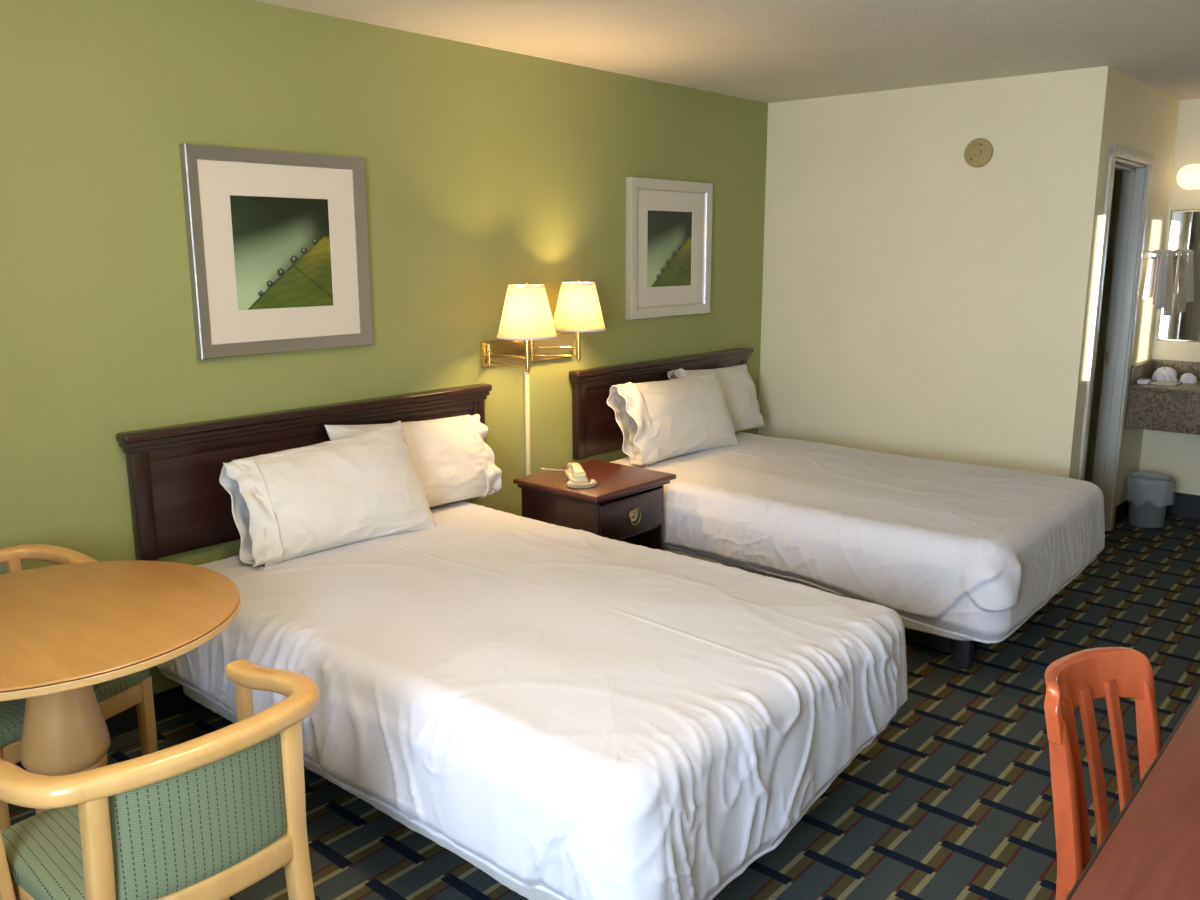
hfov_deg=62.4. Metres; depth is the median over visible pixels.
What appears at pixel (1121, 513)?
baseboard
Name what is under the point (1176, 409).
countertop
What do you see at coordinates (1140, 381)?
soap box
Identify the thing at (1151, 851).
desk
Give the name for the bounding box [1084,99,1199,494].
wall
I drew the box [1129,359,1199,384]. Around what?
backsplash
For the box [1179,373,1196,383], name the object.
washcloth
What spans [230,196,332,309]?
print
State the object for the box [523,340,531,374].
socket
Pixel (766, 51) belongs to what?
ceiling
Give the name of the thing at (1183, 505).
baseboard
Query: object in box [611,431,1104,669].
bed
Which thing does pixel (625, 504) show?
nightstand
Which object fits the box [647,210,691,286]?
print
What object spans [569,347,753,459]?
headboard
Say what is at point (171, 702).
baseboard
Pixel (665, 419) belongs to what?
pillow
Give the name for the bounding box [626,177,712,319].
picture frame
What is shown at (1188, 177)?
vanity light
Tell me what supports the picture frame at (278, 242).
attached to the wall at (488, 170)
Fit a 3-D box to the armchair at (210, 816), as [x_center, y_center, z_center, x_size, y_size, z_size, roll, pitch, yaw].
[-0.880,0.854,1.996,0.544,0.761,0.586,11,16,42]
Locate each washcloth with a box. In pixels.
[1152,367,1176,381]
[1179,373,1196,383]
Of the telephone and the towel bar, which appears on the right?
the towel bar
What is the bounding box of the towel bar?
[1143,251,1167,258]
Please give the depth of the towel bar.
5.50 m
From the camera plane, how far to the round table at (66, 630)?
2.36 m
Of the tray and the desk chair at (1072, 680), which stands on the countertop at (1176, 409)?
the tray
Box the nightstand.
[513,460,675,550]
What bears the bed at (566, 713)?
on the floor
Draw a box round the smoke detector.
[964,138,992,167]
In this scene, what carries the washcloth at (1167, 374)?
on the countertop at (1176, 409)
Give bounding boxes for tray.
[1151,381,1181,385]
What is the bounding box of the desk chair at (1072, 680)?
[1044,647,1161,899]
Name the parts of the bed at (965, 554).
leg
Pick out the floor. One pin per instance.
(953, 799)
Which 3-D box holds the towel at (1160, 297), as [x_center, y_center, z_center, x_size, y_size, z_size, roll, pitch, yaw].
[3.134,-0.961,5.575,0.087,0.326,0.221,10,15,40]
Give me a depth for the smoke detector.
5.04 m
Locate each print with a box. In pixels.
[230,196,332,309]
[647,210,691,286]
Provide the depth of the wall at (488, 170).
3.60 m
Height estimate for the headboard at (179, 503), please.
0.440 m
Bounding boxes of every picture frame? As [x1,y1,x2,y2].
[179,143,372,359]
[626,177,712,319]
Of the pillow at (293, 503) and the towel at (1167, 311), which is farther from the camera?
the towel at (1167, 311)
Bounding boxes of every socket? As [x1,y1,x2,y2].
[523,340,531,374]
[575,332,581,362]
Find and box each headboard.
[116,383,491,560]
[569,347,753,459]
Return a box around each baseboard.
[15,685,201,768]
[1114,498,1127,526]
[1165,491,1199,519]
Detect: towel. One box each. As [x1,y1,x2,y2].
[1143,249,1166,308]
[1152,249,1173,315]
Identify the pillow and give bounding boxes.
[219,421,435,566]
[325,414,501,506]
[607,371,737,465]
[667,364,764,431]
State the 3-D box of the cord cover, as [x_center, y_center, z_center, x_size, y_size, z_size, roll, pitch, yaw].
[-0.338,0.122,4.678,0.012,1.070,0.022,10,15,40]
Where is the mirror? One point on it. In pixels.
(1183, 324)
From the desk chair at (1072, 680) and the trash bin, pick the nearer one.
the desk chair at (1072, 680)
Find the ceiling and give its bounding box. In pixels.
[253,0,1199,102]
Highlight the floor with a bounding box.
[8,515,1199,899]
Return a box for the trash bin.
[1128,475,1172,527]
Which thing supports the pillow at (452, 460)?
on the bed at (566, 713)
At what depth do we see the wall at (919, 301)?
5.29 m
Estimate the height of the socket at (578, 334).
0.181 m
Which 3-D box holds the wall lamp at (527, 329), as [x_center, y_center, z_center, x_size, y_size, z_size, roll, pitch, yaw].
[-0.217,-0.553,4.369,0.416,0.389,0.710,10,15,40]
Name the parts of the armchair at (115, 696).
panel, leg, leg, arm rail, seat, leg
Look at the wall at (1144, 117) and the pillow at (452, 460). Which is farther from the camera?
the wall at (1144, 117)
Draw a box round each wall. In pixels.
[0,0,767,694]
[758,66,1114,478]
[1076,69,1179,505]
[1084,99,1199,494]
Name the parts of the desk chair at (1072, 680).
rail, leg, crest rail, leg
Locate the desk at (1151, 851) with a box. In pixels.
[1065,690,1199,899]
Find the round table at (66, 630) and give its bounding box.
[0,560,240,814]
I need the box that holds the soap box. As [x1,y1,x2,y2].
[1137,379,1150,383]
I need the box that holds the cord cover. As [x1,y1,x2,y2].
[524,363,530,475]
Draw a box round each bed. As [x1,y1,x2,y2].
[156,500,907,899]
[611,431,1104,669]
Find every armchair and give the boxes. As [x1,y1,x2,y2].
[0,544,157,830]
[0,659,319,899]
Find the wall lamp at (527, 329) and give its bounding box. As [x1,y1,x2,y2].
[480,279,605,374]
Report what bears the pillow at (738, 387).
on the bed at (965, 554)
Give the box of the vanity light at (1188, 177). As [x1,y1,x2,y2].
[1177,164,1199,189]
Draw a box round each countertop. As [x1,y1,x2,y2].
[1125,359,1199,434]
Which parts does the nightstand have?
moulding, drawer, ring pull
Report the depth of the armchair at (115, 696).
2.77 m
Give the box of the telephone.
[541,463,596,487]
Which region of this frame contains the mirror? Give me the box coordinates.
[1157,210,1199,341]
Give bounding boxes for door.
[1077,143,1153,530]
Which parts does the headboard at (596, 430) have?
post, panel, cornice, rail, post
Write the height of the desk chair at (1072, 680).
0.819 m
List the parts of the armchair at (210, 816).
arm post, seat, leg, arm rail, panel, rail, arm post, leg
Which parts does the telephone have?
coiled cord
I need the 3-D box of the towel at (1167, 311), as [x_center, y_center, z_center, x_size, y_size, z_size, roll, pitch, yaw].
[3.266,-0.967,5.726,0.092,0.376,0.135,10,15,40]
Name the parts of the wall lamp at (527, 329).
arm, arm, plate, lamp shade, arm, arm, lamp shade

